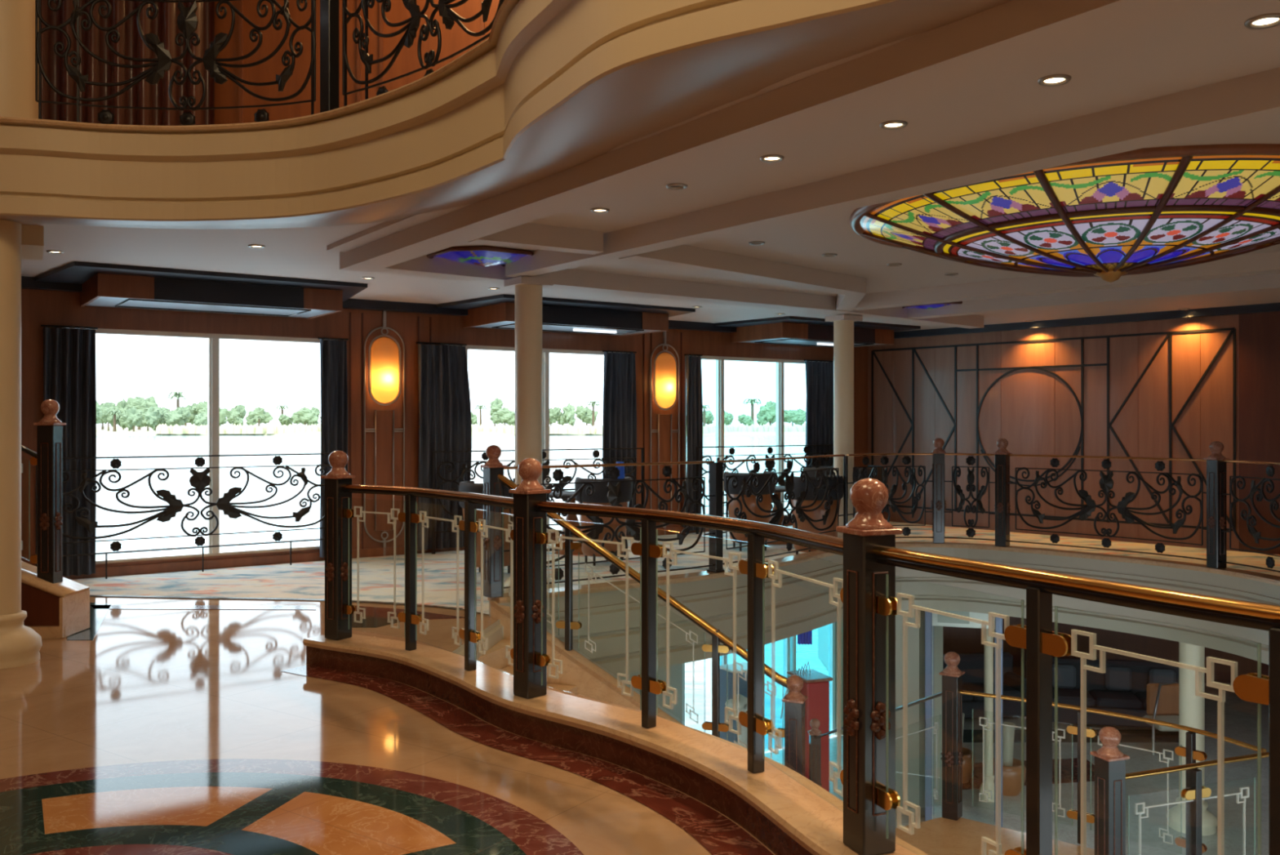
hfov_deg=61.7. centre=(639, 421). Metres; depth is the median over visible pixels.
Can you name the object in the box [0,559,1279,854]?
floor
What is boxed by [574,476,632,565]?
tub chair
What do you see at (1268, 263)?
beam
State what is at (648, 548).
post
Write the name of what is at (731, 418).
tree
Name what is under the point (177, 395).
palm tree
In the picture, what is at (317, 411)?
tree
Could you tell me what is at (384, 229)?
beam
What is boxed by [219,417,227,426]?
tree
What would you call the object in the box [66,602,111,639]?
trim
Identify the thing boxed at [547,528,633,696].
glass panel
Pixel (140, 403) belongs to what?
tree
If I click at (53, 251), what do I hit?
recessed light
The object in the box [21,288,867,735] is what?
wall
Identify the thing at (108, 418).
tree
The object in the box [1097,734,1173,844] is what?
ornament
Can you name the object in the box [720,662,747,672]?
countertop
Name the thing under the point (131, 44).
curtain
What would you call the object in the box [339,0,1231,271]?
beam
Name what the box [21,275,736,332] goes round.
crown molding
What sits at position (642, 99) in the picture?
trim
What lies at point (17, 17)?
column
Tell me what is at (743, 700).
flower arrangement
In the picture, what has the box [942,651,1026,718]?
sofa
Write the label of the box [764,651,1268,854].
floor
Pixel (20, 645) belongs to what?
column
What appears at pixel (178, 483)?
river
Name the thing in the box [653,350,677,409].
wall lamp
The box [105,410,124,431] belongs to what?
palm tree
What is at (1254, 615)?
handrail
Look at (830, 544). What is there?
handrail
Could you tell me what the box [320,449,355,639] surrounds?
newel post
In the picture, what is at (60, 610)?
curb
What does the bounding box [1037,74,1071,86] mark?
recessed light
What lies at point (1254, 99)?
beam
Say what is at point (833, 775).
glass panel
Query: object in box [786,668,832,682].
countertop
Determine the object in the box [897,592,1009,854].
ornament
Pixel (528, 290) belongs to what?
column
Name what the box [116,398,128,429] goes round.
tree
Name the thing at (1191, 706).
column
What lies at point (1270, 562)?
balustrade
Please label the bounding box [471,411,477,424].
tree
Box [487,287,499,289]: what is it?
recessed light
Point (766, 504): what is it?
tub chair
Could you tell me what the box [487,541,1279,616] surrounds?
floor edge
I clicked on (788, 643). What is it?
window
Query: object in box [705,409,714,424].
tree
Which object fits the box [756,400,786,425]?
tree
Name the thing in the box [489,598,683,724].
stair stringer
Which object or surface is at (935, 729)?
ornament
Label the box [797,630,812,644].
drape
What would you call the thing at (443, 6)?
balcony balustrade
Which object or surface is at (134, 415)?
tree
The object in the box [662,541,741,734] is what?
ornament
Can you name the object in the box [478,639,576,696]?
staircase
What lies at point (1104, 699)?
seat cushion
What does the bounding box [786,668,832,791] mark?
counter
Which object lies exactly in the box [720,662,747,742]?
countertop
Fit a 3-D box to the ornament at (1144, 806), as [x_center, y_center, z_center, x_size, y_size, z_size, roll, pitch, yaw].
[3.600,2.770,6.975,1.068,0.800,0.012,0,0,-19]
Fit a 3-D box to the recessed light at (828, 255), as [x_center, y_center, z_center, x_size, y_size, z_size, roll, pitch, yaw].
[1.656,-1.454,9.361,0.136,0.012,0.136,0,0,0]
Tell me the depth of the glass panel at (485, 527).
6.16 m
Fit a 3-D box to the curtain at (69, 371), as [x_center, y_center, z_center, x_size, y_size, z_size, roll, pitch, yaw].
[-5.867,0.297,11.027,0.520,2.566,0.118,0,0,-36]
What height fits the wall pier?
2.880 m
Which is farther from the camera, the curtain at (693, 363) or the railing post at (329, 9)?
the curtain at (693, 363)
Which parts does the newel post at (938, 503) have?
inset frame, capital plate, inset frame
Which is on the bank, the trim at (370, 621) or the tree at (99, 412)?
the tree at (99, 412)
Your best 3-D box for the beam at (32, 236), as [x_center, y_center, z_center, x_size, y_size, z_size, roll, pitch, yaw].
[-6.948,-1.391,7.637,4.878,0.158,1.471,0,0,-23]
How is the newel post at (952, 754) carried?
on the stair landing at (941, 835)
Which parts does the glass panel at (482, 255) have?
glass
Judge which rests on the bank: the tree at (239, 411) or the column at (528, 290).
the tree at (239, 411)
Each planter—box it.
[962,712,974,782]
[993,720,1026,795]
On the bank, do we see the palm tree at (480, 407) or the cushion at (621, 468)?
the palm tree at (480, 407)
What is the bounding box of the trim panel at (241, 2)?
[238,0,484,123]
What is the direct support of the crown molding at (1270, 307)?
attached to the wall at (1018, 408)
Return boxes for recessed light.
[46,249,64,253]
[248,244,265,248]
[360,276,374,279]
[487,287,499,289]
[590,208,609,213]
[666,183,688,190]
[748,240,764,244]
[760,154,784,162]
[822,253,837,257]
[879,120,907,129]
[886,262,902,266]
[944,272,958,275]
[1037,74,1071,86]
[1177,307,1190,310]
[1244,13,1279,29]
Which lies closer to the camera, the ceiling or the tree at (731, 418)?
the ceiling
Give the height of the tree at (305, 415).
13.874 m
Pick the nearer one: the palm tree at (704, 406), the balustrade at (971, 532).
the balustrade at (971, 532)
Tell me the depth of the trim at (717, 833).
5.11 m
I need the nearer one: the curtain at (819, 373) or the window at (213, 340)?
the window at (213, 340)
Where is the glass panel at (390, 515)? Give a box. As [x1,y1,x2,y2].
[348,497,399,628]
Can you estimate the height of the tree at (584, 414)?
15.930 m
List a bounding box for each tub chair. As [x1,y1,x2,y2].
[458,480,515,573]
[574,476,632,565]
[723,471,775,551]
[789,474,843,554]
[803,466,833,476]
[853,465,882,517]
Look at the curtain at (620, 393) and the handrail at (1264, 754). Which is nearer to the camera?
the handrail at (1264, 754)
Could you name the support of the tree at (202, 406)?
on the bank
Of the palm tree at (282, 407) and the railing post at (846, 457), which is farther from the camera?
the palm tree at (282, 407)
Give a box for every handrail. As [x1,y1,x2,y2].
[21,444,36,457]
[341,484,513,508]
[497,474,787,688]
[533,500,843,555]
[813,691,942,738]
[873,545,1279,631]
[960,689,1266,752]
[1125,751,1268,778]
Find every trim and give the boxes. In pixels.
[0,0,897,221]
[0,0,1013,229]
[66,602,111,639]
[89,594,462,608]
[90,604,315,609]
[280,664,773,854]
[349,311,854,548]
[351,605,464,619]
[351,613,397,627]
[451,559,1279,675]
[871,327,1235,531]
[892,316,1200,540]
[962,728,1178,742]
[962,757,1094,789]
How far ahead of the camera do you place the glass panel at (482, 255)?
9.12 m
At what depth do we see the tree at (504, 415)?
650.18 m
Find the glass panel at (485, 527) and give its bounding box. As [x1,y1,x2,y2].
[475,508,513,666]
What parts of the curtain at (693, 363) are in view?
rail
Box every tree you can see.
[96,400,102,424]
[98,400,115,429]
[100,404,119,431]
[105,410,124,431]
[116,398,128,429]
[119,409,129,431]
[125,395,158,429]
[126,405,142,431]
[137,410,157,431]
[145,405,167,431]
[163,405,191,426]
[167,391,188,408]
[186,404,197,424]
[193,411,207,426]
[195,400,227,424]
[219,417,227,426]
[225,404,246,424]
[231,416,243,425]
[245,406,273,425]
[253,416,264,426]
[275,404,290,425]
[278,413,293,425]
[289,406,318,425]
[302,406,319,425]
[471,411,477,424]
[473,404,487,426]
[489,396,503,426]
[489,406,515,425]
[549,406,562,425]
[555,414,568,426]
[562,402,575,426]
[575,404,598,425]
[586,400,600,426]
[702,404,711,426]
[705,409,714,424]
[724,409,728,423]
[725,413,733,425]
[737,413,754,426]
[742,398,762,424]
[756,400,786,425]
[784,408,805,426]
[795,408,805,425]
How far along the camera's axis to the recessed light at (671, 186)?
6.63 m
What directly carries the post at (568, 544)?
on the stair stringer
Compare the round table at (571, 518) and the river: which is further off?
the river
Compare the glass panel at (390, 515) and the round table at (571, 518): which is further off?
the round table at (571, 518)
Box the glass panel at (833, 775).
[768,560,843,796]
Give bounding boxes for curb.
[21,560,89,638]
[302,633,928,854]
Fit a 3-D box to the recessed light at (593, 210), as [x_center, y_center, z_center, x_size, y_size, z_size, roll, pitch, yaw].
[-0.276,-1.454,7.383,0.136,0.012,0.136,0,0,0]
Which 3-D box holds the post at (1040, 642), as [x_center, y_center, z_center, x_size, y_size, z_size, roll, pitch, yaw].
[1.125,0.965,3.022,0.058,1.000,0.218,0,0,-28]
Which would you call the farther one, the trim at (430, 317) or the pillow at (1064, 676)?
the pillow at (1064, 676)
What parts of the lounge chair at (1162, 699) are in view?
seat, backrest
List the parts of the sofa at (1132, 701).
backrest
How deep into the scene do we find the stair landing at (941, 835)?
8.47 m
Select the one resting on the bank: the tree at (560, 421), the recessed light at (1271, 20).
the tree at (560, 421)
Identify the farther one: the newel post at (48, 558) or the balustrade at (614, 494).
the balustrade at (614, 494)
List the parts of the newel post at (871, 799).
inset frame, capital plate, inset frame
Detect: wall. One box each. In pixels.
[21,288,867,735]
[214,0,499,124]
[817,624,942,801]
[867,311,1279,554]
[942,616,1268,683]
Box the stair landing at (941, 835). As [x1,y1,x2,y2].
[895,816,1094,854]
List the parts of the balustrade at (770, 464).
post, rail, panel frame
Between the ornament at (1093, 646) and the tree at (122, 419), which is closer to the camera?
the ornament at (1093, 646)
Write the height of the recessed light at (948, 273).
0.012 m
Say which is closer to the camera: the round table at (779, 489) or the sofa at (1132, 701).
the round table at (779, 489)
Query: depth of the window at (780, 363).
16.52 m
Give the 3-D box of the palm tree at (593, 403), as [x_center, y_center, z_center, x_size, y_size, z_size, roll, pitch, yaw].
[-28.195,-3.950,648.071,8.601,17.181,13.618,0,0,-24]
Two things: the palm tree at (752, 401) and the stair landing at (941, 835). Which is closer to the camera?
the stair landing at (941, 835)
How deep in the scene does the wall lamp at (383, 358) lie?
12.96 m
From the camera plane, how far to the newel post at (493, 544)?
8.94 m
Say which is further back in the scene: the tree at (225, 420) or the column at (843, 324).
the tree at (225, 420)
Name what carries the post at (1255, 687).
on the curb at (787, 811)
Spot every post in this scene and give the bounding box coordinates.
[29,399,66,583]
[320,0,338,112]
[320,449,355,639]
[397,493,423,650]
[458,500,482,671]
[480,444,506,597]
[508,457,551,698]
[555,527,582,650]
[631,518,666,728]
[702,629,729,737]
[706,462,724,572]
[738,532,773,773]
[775,675,808,776]
[807,718,822,786]
[835,477,902,854]
[843,455,848,525]
[930,437,946,542]
[938,651,964,820]
[992,438,1012,546]
[1004,586,1071,854]
[1066,710,1097,844]
[1090,725,1129,854]
[1174,731,1207,854]
[1180,768,1211,854]
[1204,440,1229,568]
[1232,626,1279,854]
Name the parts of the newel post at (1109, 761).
inset frame, capital plate, inset frame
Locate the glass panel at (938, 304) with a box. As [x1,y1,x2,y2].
[902,301,962,309]
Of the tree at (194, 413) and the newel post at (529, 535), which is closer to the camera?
the newel post at (529, 535)
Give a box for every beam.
[21,224,44,260]
[326,30,930,252]
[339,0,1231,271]
[373,254,983,328]
[468,222,603,254]
[505,67,1279,276]
[618,244,866,311]
[853,251,1279,310]
[907,273,1279,319]
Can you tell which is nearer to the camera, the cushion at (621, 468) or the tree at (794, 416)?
the cushion at (621, 468)
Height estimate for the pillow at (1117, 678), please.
0.400 m
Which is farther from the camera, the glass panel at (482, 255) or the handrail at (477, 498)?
the glass panel at (482, 255)
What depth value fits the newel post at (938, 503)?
12.94 m
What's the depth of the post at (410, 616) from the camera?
6.87 m
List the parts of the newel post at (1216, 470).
inset frame, capital plate, inset frame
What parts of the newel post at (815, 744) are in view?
inset frame, capital plate, inset frame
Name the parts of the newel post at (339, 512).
inset frame, capital plate, inset frame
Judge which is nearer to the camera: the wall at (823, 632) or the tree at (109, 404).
the wall at (823, 632)
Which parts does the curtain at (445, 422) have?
rail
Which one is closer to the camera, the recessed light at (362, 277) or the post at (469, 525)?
the post at (469, 525)
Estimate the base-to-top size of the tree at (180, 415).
14.695 m
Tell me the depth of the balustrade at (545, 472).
14.08 m
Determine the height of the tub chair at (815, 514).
0.988 m
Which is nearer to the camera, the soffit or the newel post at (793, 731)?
the newel post at (793, 731)
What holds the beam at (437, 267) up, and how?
attached to the ceiling
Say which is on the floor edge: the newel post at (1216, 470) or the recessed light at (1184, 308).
the newel post at (1216, 470)
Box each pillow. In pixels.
[1052,663,1075,688]
[1105,666,1132,690]
[1148,668,1176,683]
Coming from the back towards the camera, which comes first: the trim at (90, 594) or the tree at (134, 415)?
the tree at (134, 415)
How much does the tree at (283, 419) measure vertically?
9.735 m
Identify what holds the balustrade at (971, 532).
attached to the newel post at (1002, 504)
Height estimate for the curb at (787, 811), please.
0.175 m
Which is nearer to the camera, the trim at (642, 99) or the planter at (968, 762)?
the trim at (642, 99)
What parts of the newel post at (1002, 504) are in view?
inset frame, capital plate, inset frame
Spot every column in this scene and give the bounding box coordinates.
[0,0,38,119]
[0,219,42,668]
[503,275,555,592]
[825,314,862,537]
[979,628,994,802]
[1166,641,1217,835]
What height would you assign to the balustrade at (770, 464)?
1.266 m
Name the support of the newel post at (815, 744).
on the floor at (1245, 721)
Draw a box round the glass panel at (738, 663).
[733,661,776,759]
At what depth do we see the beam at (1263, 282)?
11.63 m
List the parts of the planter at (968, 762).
pot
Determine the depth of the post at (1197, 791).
6.96 m
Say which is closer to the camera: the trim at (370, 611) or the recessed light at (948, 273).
the trim at (370, 611)
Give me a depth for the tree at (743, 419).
648.12 m
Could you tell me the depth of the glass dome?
6.54 m
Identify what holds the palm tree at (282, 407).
on the bank
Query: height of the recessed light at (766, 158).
0.012 m
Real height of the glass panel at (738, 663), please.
1.030 m
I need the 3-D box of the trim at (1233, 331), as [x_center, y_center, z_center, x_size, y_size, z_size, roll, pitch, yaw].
[5.705,0.098,15.723,0.014,2.585,5.648,0,0,-41]
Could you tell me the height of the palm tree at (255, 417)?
8.116 m
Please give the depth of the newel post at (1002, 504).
12.61 m
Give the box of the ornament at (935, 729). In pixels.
[895,721,938,807]
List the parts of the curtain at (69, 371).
rail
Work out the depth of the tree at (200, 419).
560.36 m
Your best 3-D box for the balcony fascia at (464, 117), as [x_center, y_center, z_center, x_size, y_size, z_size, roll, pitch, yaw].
[-2.600,-1.673,2.518,7.329,0.625,12.226,0,0,-40]
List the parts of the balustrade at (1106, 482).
handrail, rail, panel frame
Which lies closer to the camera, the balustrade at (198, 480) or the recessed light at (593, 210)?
the recessed light at (593, 210)
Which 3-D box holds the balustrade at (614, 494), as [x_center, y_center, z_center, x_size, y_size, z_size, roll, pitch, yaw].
[-0.230,0.893,9.733,2.401,1.029,0.080,0,0,-37]
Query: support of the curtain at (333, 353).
hanging from the wall at (38, 307)
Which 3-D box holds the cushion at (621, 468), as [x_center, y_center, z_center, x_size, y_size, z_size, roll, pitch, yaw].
[-0.227,0.545,12.120,0.110,0.190,0.107,0,0,0]
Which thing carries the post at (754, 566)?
on the curb at (787, 811)
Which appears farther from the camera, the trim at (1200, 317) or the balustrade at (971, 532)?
the trim at (1200, 317)
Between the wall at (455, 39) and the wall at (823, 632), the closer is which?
the wall at (455, 39)
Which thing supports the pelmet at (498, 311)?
in the wall at (38, 307)
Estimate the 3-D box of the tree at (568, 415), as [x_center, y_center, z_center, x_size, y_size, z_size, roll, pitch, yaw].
[-43.142,-3.572,651.125,8.796,16.424,19.505,0,0,1]
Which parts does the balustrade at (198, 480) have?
post, leg, rail, rail, panel frame, leg, leg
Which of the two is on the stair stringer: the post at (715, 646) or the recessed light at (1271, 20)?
the post at (715, 646)
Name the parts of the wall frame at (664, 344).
stem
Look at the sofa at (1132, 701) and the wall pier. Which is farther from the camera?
the sofa at (1132, 701)
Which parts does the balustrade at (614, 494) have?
panel frame, rail, handrail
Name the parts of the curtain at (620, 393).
rail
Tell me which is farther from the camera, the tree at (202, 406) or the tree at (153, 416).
the tree at (202, 406)
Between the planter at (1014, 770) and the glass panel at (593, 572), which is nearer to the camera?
the glass panel at (593, 572)
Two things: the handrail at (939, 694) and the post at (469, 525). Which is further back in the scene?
the handrail at (939, 694)
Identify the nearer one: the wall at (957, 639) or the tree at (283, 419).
the wall at (957, 639)
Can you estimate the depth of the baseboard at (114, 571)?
12.09 m
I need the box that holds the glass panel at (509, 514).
[508,512,552,623]
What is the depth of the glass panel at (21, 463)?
8.34 m
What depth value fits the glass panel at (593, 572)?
8.55 m
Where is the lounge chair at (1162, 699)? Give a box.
[1142,681,1178,754]
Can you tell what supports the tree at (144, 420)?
on the bank
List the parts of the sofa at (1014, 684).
backrest, armrest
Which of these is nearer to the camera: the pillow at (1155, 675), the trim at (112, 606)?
the trim at (112, 606)
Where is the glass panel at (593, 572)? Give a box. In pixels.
[584,562,697,723]
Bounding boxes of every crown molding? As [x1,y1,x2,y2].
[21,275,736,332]
[893,302,1279,338]
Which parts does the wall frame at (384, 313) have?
stem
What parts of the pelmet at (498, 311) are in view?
soffit panel, crown, panel frame, panel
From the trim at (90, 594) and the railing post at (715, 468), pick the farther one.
the railing post at (715, 468)
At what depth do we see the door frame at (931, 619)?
13.39 m
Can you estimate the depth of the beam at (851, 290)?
9.63 m
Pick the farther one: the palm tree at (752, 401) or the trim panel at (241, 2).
the palm tree at (752, 401)
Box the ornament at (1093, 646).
[1071,628,1237,854]
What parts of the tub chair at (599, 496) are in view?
leg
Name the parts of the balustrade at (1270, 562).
handrail, rail, panel frame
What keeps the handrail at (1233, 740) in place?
attached to the newel post at (952, 754)
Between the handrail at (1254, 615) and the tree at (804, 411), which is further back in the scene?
the tree at (804, 411)
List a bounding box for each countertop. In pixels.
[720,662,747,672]
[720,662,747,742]
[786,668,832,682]
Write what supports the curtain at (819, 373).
hanging from the wall at (38, 307)
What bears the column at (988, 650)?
on the floor at (1245, 721)
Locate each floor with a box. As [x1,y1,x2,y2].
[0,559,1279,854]
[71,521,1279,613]
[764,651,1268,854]
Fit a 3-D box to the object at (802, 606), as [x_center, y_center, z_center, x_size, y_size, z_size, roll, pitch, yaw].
[2.249,1.950,7.010,7.339,0.620,11.829,0,0,0]
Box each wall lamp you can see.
[368,334,400,405]
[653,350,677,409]
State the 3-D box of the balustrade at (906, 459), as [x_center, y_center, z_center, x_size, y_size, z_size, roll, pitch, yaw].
[2.978,0.893,12.887,1.234,1.029,0.218,0,0,-20]
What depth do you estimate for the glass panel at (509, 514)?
8.82 m
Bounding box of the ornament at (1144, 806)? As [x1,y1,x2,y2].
[1134,786,1248,854]
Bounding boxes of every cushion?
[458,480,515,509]
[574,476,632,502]
[615,461,624,478]
[723,471,775,494]
[789,474,843,500]
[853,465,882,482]
[962,682,994,701]
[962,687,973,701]
[982,681,1021,700]
[1052,687,1095,706]
[1088,688,1142,709]
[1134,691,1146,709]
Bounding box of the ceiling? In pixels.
[20,0,1279,331]
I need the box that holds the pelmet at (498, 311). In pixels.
[435,293,695,336]
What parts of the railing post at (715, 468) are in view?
foot plate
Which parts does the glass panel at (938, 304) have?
glass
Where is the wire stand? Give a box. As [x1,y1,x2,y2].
[780,661,810,718]
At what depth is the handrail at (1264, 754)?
6.96 m
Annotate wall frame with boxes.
[364,311,404,555]
[650,330,679,534]
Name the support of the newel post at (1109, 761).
on the stair landing at (941, 835)
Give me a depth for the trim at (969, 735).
17.52 m
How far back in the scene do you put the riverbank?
550.19 m
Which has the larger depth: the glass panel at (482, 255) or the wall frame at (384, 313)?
the wall frame at (384, 313)
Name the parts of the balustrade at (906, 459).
panel frame, handrail, rail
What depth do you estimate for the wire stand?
14.49 m
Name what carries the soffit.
attached to the ceiling
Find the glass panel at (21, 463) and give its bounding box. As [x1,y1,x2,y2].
[21,462,22,550]
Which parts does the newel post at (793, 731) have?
inset frame, capital plate, inset frame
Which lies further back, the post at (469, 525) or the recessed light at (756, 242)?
the recessed light at (756, 242)
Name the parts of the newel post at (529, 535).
inset frame, capital plate, inset frame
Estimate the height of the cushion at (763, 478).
0.551 m
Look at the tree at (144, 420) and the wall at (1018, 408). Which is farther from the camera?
the tree at (144, 420)
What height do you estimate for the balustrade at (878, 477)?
0.988 m
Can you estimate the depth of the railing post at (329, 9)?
7.09 m
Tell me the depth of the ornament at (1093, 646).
2.73 m
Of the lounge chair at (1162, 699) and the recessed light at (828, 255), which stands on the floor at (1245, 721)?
the lounge chair at (1162, 699)
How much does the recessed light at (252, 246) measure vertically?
0.012 m
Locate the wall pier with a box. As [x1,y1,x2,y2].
[895,609,924,817]
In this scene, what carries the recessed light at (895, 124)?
in the ceiling
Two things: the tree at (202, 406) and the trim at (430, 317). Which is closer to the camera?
the trim at (430, 317)
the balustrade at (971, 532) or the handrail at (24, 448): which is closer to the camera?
the handrail at (24, 448)
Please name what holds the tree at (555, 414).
on the bank
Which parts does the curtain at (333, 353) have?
rail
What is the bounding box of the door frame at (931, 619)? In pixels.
[924,609,1002,826]
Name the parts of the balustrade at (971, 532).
handrail, rail, panel frame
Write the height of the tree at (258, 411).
14.540 m
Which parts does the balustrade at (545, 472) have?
post, rail, panel frame, rail, post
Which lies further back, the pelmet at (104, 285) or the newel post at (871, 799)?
the pelmet at (104, 285)
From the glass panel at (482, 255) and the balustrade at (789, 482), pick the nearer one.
the glass panel at (482, 255)
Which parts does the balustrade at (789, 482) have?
rail, handrail, panel frame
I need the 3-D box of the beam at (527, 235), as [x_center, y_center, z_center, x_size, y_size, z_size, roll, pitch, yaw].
[-0.760,-1.386,8.005,1.055,0.168,0.175,0,0,-32]
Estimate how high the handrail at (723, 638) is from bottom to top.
1.596 m
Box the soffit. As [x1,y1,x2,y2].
[714,315,920,347]
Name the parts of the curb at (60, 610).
panel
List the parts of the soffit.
soffit panel, panel frame, crown, panel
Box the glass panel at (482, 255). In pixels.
[426,245,533,266]
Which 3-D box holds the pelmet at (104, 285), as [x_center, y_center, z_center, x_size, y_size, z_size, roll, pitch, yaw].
[-4.428,-1.328,11.204,3.240,0.264,1.570,0,0,-35]
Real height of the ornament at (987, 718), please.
0.800 m
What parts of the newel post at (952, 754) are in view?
inset frame, capital plate, inset frame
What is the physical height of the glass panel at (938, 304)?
0.105 m
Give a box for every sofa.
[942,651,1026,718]
[1052,656,1178,727]
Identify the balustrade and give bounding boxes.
[35,0,315,125]
[35,453,346,578]
[342,0,504,106]
[431,447,644,554]
[503,460,714,588]
[695,444,833,533]
[717,453,844,564]
[846,453,933,537]
[944,453,995,540]
[1007,453,1206,559]
[1220,459,1279,572]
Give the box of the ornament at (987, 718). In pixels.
[979,716,1065,817]
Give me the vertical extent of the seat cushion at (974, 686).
0.160 m
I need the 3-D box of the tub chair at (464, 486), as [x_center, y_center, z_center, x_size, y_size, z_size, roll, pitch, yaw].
[-1.608,1.134,11.404,0.665,0.988,0.572,0,0,10]
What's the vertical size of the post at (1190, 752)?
1.030 m
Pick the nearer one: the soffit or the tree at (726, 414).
the soffit
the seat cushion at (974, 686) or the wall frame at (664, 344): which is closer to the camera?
the wall frame at (664, 344)
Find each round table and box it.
[546,490,583,555]
[766,485,787,544]
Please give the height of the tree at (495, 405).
20.610 m
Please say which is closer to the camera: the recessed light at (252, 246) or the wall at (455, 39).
the recessed light at (252, 246)
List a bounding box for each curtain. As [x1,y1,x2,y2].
[40,324,97,576]
[41,0,214,125]
[317,337,348,557]
[416,342,471,550]
[602,350,636,534]
[684,354,702,530]
[804,359,833,467]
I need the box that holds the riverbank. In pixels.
[155,422,805,434]
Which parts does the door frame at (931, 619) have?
panel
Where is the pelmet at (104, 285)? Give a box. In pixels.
[34,261,367,319]
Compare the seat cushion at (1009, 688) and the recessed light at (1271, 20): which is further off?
the seat cushion at (1009, 688)
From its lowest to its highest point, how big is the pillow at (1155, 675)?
0.400 m
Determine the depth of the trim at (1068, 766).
15.68 m
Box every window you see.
[70,328,336,564]
[456,345,629,532]
[682,622,835,745]
[684,355,828,516]
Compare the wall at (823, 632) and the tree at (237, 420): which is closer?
the wall at (823, 632)
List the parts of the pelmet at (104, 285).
crown, soffit panel, panel frame, panel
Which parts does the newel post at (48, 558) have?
inset frame, capital plate, inset frame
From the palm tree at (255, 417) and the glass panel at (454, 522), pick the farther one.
the palm tree at (255, 417)
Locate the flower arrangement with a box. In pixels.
[724,693,747,748]
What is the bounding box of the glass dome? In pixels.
[849,143,1279,282]
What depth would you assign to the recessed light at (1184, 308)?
13.80 m
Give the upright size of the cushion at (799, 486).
0.551 m
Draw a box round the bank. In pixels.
[96,426,805,435]
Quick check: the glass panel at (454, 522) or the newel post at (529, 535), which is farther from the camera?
the glass panel at (454, 522)
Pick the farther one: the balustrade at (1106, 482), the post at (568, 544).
the balustrade at (1106, 482)
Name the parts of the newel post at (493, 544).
inset frame, capital plate, inset frame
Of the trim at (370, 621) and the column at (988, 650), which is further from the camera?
the column at (988, 650)
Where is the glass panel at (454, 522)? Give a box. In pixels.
[416,501,464,645]
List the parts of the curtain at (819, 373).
rail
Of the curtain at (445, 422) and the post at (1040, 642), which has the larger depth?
the curtain at (445, 422)
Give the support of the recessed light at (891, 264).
in the ceiling
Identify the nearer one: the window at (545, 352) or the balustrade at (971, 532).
the balustrade at (971, 532)
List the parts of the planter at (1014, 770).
pot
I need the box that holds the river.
[95,435,842,753]
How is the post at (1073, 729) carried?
on the stair landing at (941, 835)
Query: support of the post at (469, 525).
on the curb at (787, 811)
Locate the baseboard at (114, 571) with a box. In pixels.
[62,520,792,579]

